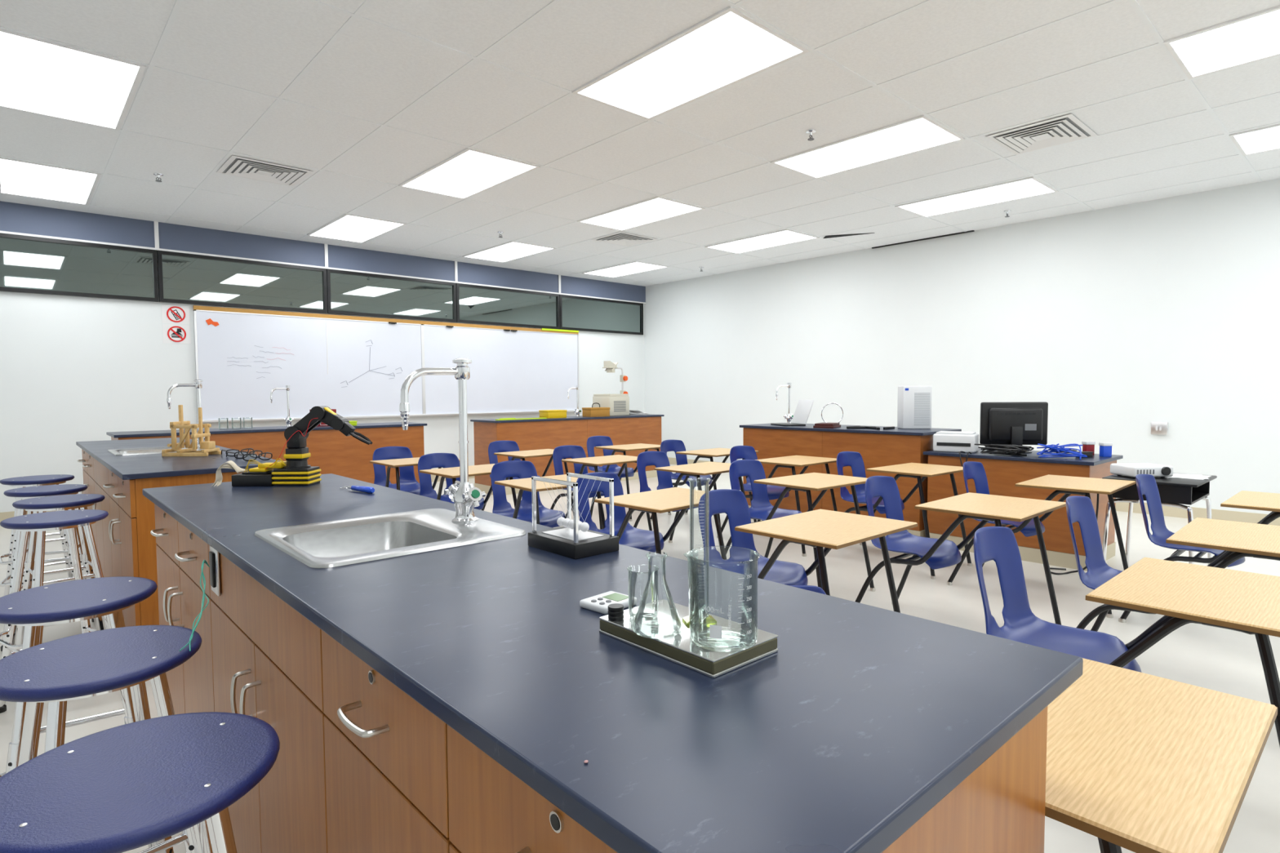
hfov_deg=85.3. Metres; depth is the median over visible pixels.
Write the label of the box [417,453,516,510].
desk
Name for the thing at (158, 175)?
sprinkler
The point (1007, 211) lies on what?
sprinkler
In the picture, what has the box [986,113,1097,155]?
ceiling vent
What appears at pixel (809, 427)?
countertop
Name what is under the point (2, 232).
trim
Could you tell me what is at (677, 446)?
desk
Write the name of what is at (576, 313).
window
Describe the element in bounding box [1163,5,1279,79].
recessed light
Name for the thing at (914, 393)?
grille
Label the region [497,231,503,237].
sprinkler
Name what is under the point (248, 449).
safety glasses
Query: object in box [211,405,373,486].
robot arm
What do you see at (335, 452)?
bench
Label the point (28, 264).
window
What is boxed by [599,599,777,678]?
tray
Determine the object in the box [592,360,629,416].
projector
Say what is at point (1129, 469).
projector
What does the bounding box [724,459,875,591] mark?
desk
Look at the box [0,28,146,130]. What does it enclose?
recessed light
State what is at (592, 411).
cardboard box
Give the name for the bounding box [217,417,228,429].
glass beaker
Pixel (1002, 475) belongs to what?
bench
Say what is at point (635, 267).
recessed light
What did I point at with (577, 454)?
desk
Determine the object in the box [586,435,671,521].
desk
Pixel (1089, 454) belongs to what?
power adapter
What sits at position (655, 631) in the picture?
flask
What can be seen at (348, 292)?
window
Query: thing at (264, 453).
safety glasses
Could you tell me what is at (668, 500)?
desk
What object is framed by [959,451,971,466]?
cable
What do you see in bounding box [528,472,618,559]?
cradle
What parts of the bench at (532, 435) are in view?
panel, panel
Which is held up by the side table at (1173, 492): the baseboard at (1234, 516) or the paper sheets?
the paper sheets
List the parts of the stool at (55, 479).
leg, leg, seat, mounting plate, leg, leg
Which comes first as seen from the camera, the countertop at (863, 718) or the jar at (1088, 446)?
the countertop at (863, 718)
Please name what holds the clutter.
on the countertop at (809, 427)
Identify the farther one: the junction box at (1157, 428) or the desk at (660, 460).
the junction box at (1157, 428)
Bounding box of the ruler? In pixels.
[495,417,546,420]
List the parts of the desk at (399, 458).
leg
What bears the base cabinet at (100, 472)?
on the floor
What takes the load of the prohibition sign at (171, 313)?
attached to the wall at (73, 369)
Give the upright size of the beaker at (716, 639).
0.111 m
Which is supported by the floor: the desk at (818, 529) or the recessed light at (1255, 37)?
the desk at (818, 529)
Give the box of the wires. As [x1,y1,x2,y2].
[179,560,209,651]
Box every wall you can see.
[0,253,644,512]
[644,178,1279,514]
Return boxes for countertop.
[75,437,279,479]
[106,422,426,437]
[142,473,1083,852]
[470,413,664,422]
[739,422,961,435]
[923,448,1123,466]
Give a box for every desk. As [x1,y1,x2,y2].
[369,446,459,494]
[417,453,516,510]
[481,440,573,511]
[490,460,604,528]
[550,444,652,530]
[576,471,726,559]
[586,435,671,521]
[633,450,754,542]
[649,440,758,533]
[697,488,917,613]
[716,445,837,556]
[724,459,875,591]
[789,585,1277,852]
[823,451,972,579]
[855,475,1066,625]
[946,461,1135,617]
[973,526,1279,746]
[1066,495,1279,631]
[1118,474,1279,622]
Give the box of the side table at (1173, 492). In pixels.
[1102,472,1217,570]
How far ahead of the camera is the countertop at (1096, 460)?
4.94 m
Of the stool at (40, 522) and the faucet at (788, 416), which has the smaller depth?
the stool at (40, 522)
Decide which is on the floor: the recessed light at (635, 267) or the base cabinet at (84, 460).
the base cabinet at (84, 460)
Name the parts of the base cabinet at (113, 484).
handle, drawer, handle, door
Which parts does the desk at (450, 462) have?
leg, leg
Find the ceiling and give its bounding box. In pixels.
[0,0,1279,286]
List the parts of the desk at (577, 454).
leg, leg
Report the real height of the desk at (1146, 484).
0.754 m
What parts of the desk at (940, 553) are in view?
leg, leg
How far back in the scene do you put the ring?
6.52 m
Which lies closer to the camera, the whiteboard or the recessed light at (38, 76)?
the recessed light at (38, 76)
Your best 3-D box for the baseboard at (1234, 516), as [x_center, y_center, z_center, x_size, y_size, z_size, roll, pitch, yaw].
[4.077,0.755,7.701,0.008,0.110,11.872,-3,4,-42]
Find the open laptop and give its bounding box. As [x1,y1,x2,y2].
[770,399,813,426]
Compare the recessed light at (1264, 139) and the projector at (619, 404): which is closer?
the recessed light at (1264, 139)
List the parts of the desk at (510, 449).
leg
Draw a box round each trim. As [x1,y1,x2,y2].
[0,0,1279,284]
[0,200,645,302]
[0,231,645,303]
[153,221,159,248]
[324,244,328,266]
[454,261,457,281]
[558,275,560,293]
[871,230,974,248]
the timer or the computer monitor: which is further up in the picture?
the computer monitor
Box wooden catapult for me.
[161,404,221,456]
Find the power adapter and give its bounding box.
[1076,451,1093,457]
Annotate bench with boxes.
[111,426,424,484]
[473,416,661,494]
[742,427,933,537]
[927,454,1116,571]
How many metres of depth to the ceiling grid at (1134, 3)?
4.70 m
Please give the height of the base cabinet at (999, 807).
0.860 m
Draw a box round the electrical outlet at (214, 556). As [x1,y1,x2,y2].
[208,546,220,596]
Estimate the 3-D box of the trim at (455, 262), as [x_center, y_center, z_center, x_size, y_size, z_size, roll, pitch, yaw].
[-2.529,-2.134,9.548,0.036,0.275,0.015,-3,4,-42]
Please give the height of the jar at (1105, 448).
0.100 m
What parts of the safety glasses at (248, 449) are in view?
frame, frame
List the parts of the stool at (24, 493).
leg, leg, seat, mounting plate, leg, leg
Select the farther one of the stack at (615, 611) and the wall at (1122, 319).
the wall at (1122, 319)
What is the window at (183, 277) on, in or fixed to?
in the wall at (73, 369)
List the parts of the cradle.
frame, mirror plate, frame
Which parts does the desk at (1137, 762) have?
leg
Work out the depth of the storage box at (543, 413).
8.89 m
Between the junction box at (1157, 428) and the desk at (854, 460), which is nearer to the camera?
the desk at (854, 460)
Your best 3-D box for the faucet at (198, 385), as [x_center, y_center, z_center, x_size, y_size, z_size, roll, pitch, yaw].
[-2.735,-0.075,4.192,0.199,0.415,0.138,-3,4,-42]
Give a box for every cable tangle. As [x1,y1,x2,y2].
[973,444,1034,456]
[1036,443,1087,459]
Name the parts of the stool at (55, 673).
leg, leg, mounting plate, seat, leg, leg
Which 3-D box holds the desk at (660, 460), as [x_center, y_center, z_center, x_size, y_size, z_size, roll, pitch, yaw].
[0.346,0.584,5.100,0.601,0.754,0.889,-3,4,-44]
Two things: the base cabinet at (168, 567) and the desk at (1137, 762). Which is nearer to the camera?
the desk at (1137, 762)
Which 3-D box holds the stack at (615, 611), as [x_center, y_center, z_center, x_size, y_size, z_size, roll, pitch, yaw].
[-0.033,0.256,0.957,0.022,0.018,0.022,-3,4,-42]
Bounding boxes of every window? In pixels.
[0,232,159,302]
[156,249,327,313]
[326,268,457,322]
[456,283,559,328]
[560,294,643,334]
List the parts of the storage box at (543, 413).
lid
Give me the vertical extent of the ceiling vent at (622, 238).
0.016 m
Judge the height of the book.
0.040 m
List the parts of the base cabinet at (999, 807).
door, handle, drawer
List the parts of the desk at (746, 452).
leg, leg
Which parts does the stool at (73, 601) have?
leg, leg, mounting plate, seat, leg, leg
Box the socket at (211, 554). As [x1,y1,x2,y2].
[208,551,215,587]
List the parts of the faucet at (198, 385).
spout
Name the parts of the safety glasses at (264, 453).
frame, frame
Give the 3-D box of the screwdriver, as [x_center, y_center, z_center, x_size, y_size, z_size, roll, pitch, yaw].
[-0.965,0.210,2.366,0.188,0.021,0.026,2,4,36]
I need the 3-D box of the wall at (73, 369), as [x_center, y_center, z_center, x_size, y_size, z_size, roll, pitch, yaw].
[-3.947,-0.698,8.466,10.960,3.020,0.120,-3,4,-42]
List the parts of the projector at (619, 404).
post, focus knob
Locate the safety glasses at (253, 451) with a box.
[226,449,262,458]
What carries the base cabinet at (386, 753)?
on the floor
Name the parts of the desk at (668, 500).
leg, leg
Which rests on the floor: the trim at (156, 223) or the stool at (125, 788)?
the stool at (125, 788)
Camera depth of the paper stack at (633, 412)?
9.88 m
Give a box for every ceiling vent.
[216,155,312,186]
[591,231,656,246]
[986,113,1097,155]
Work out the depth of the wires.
1.47 m
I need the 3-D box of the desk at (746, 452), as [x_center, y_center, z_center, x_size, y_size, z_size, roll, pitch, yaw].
[1.111,0.555,5.589,0.601,0.754,0.889,-3,4,-42]
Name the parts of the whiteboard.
cork rail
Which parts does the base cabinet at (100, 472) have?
door, door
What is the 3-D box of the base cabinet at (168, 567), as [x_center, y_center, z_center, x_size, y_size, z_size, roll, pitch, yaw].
[-1.347,0.673,2.484,0.640,0.860,0.458,-3,4,-42]
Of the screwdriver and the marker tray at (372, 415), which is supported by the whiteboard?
the marker tray at (372, 415)
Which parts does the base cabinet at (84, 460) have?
drawer, door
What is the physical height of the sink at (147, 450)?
0.157 m
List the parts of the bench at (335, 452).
panel, panel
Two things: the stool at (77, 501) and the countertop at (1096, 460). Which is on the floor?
the stool at (77, 501)
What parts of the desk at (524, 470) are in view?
leg, leg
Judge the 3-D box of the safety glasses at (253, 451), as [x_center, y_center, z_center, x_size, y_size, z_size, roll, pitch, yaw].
[-2.078,0.143,3.645,0.147,0.039,0.142,2,4,44]
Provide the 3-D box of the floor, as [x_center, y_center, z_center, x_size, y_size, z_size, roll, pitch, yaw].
[0.092,1.063,4.104,10.960,0.100,12.080,-3,4,-42]
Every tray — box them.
[202,409,581,422]
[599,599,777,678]
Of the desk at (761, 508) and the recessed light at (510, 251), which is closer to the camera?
the desk at (761, 508)
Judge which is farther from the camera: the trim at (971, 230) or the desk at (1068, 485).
the trim at (971, 230)
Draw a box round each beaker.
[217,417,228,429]
[231,417,241,429]
[242,417,253,428]
[626,565,659,621]
[683,546,759,652]
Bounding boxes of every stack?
[608,603,623,621]
[629,409,648,415]
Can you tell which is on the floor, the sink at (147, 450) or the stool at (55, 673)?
the stool at (55, 673)
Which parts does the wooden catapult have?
throwing arm, frame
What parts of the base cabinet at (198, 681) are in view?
handle, handle, drawer, door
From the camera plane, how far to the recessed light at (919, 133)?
5.15 m
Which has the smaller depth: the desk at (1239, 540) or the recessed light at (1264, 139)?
the desk at (1239, 540)
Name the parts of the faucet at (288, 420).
spout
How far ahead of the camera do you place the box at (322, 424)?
7.03 m
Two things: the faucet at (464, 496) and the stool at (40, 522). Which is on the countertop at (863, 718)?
the faucet at (464, 496)
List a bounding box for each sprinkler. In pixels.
[153,173,163,182]
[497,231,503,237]
[805,128,816,140]
[1003,209,1011,217]
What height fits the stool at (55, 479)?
0.750 m
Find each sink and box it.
[107,445,204,455]
[253,508,525,568]
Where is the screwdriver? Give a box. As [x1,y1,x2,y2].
[339,484,374,493]
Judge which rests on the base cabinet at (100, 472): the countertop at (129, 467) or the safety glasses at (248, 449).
the countertop at (129, 467)
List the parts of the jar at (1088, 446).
lid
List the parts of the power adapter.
lid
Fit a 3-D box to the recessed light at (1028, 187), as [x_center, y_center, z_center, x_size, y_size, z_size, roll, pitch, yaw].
[3.147,-2.145,6.546,0.636,0.010,1.240,-3,4,-42]
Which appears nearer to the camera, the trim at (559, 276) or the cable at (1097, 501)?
the cable at (1097, 501)
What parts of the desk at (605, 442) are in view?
leg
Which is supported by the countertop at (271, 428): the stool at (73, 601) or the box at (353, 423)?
the box at (353, 423)
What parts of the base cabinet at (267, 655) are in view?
door, handle, handle, door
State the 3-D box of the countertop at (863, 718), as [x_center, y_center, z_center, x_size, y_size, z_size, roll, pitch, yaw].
[-0.605,0.266,1.666,0.648,0.024,2.740,-3,4,-42]
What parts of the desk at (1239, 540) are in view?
leg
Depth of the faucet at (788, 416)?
7.02 m
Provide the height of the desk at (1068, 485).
0.754 m
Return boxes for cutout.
[205,318,218,326]
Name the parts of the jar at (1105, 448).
lid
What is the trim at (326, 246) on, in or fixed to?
attached to the wall at (73, 369)
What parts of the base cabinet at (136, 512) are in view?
handle, handle, drawer, door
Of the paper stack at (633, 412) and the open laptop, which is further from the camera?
the paper stack at (633, 412)
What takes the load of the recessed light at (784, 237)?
in the ceiling
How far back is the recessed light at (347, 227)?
7.60 m
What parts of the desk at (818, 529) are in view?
leg, leg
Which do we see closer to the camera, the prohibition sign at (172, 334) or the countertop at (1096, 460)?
the countertop at (1096, 460)
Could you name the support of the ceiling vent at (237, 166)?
in the ceiling
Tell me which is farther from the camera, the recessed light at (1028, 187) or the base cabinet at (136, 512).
the recessed light at (1028, 187)
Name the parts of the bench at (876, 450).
panel, panel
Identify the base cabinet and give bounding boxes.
[77,448,89,552]
[81,453,97,548]
[92,457,112,577]
[102,468,124,617]
[110,471,247,626]
[150,503,185,715]
[167,521,214,713]
[208,544,328,852]
[321,630,451,852]
[446,706,1047,852]
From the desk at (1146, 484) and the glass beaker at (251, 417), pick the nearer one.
the desk at (1146, 484)
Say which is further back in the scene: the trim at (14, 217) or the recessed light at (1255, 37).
the trim at (14, 217)
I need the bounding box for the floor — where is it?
[0,464,1279,852]
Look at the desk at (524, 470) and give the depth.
4.59 m
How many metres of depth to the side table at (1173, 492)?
4.14 m
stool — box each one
[0,474,74,595]
[0,484,93,651]
[0,509,122,713]
[0,576,157,848]
[0,625,201,852]
[0,711,279,852]
[12,493,106,649]
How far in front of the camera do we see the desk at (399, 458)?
5.94 m
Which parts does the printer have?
scanner lid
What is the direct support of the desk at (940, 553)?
on the floor
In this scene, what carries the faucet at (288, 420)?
on the countertop at (271, 428)
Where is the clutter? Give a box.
[846,425,894,430]
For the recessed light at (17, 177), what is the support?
in the ceiling
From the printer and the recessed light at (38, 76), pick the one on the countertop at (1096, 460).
the printer
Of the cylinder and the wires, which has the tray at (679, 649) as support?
the cylinder
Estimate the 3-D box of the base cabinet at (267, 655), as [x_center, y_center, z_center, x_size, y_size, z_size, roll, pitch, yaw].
[-0.605,0.710,1.666,0.640,0.860,0.868,-3,4,-42]
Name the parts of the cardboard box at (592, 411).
lid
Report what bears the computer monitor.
on the countertop at (1096, 460)
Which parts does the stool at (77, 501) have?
leg, leg, seat, mounting plate, leg, leg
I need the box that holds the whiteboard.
[193,305,581,422]
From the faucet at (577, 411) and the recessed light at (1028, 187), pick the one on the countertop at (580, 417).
the faucet at (577, 411)
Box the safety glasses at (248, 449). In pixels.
[221,448,253,456]
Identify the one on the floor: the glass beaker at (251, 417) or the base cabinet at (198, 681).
the base cabinet at (198, 681)
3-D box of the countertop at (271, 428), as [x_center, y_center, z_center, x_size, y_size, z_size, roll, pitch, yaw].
[-3.515,0.020,6.837,2.720,0.024,0.600,-3,4,-42]
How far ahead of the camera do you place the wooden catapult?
3.75 m
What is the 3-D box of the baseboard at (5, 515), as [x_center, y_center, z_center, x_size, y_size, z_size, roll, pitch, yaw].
[-3.896,0.758,8.492,10.760,0.110,0.008,-3,4,-42]
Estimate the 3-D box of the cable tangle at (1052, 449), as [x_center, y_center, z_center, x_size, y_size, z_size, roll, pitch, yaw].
[2.948,0.168,4.844,0.198,0.105,0.316,-3,4,-42]
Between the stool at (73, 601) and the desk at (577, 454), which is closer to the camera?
the stool at (73, 601)
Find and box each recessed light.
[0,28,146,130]
[0,157,101,204]
[306,213,406,243]
[398,147,540,199]
[462,240,555,262]
[571,5,808,119]
[577,195,705,231]
[582,261,668,277]
[704,229,819,253]
[770,115,965,178]
[894,176,1058,217]
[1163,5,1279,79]
[1229,124,1279,155]
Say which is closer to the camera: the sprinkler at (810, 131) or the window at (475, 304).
the sprinkler at (810, 131)
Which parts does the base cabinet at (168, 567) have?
handle, drawer, door, handle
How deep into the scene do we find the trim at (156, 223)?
7.25 m
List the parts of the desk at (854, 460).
leg, leg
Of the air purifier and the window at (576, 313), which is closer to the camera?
the air purifier
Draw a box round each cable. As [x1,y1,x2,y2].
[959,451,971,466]
[1049,493,1098,574]
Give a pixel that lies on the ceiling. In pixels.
(372, 72)
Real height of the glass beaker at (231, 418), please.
0.104 m
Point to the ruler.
(500, 419)
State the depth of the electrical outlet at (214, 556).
1.69 m
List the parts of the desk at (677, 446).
leg, leg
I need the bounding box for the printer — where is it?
[933,431,978,453]
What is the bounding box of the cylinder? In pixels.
[682,478,716,626]
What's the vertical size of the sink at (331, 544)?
0.157 m
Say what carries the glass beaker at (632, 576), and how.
on the tray at (679, 649)
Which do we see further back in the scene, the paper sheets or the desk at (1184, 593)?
the paper sheets
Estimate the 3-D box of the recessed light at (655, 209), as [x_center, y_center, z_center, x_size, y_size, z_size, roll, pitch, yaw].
[-0.012,-2.155,7.075,0.636,0.010,1.240,-3,4,-42]
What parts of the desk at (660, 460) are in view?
leg, leg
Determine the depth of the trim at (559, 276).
10.71 m
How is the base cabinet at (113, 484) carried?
on the floor
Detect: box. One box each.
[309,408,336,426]
[349,421,357,425]
[538,409,567,417]
[582,402,609,417]
[1151,422,1168,435]
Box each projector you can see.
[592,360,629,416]
[1110,462,1173,478]
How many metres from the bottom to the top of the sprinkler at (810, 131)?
0.059 m
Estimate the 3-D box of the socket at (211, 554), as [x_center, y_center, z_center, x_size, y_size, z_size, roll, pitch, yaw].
[-1.047,0.350,1.700,0.006,0.084,0.036,-3,4,-42]
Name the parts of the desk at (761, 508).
leg, leg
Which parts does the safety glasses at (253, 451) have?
frame, frame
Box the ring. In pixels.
[821,402,843,422]
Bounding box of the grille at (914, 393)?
[914,392,929,425]
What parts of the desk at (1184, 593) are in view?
leg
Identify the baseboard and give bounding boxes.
[0,474,474,522]
[667,457,1279,525]
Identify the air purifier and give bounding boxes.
[897,386,932,429]
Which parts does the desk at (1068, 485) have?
leg, leg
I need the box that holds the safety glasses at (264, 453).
[235,452,272,461]
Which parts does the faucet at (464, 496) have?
spout, handle, handle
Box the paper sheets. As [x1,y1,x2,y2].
[1165,473,1211,479]
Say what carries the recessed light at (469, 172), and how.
in the ceiling
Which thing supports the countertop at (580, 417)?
on the bench at (532, 435)
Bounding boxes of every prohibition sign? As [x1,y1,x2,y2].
[161,303,190,324]
[162,324,191,343]
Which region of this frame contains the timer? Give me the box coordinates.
[579,591,637,614]
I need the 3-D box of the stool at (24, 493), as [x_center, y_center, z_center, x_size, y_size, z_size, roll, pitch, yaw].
[-2.987,0.684,3.510,0.355,0.750,0.344,-2,3,-31]
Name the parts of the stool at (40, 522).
leg, leg, seat, mounting plate, leg, leg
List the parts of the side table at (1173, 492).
leg, leg, leg, leg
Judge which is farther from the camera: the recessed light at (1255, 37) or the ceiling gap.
the ceiling gap
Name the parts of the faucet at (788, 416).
spout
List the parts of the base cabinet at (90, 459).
handle, drawer, door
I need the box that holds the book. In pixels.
[813,422,840,428]
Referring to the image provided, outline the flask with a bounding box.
[632,551,682,639]
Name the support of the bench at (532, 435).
on the floor
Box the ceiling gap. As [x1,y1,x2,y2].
[823,232,875,238]
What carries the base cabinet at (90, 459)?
on the floor
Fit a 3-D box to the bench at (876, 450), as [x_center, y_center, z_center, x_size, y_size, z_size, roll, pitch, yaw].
[1.855,0.459,6.372,0.652,0.859,1.802,-3,4,-42]
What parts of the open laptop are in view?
lid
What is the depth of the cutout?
7.63 m
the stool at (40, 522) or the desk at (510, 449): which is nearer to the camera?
the stool at (40, 522)
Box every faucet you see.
[166,379,204,448]
[270,385,293,426]
[399,358,485,523]
[567,386,582,416]
[775,382,793,422]
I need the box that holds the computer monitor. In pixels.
[979,401,1048,453]
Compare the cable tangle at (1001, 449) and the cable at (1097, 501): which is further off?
the cable tangle at (1001, 449)

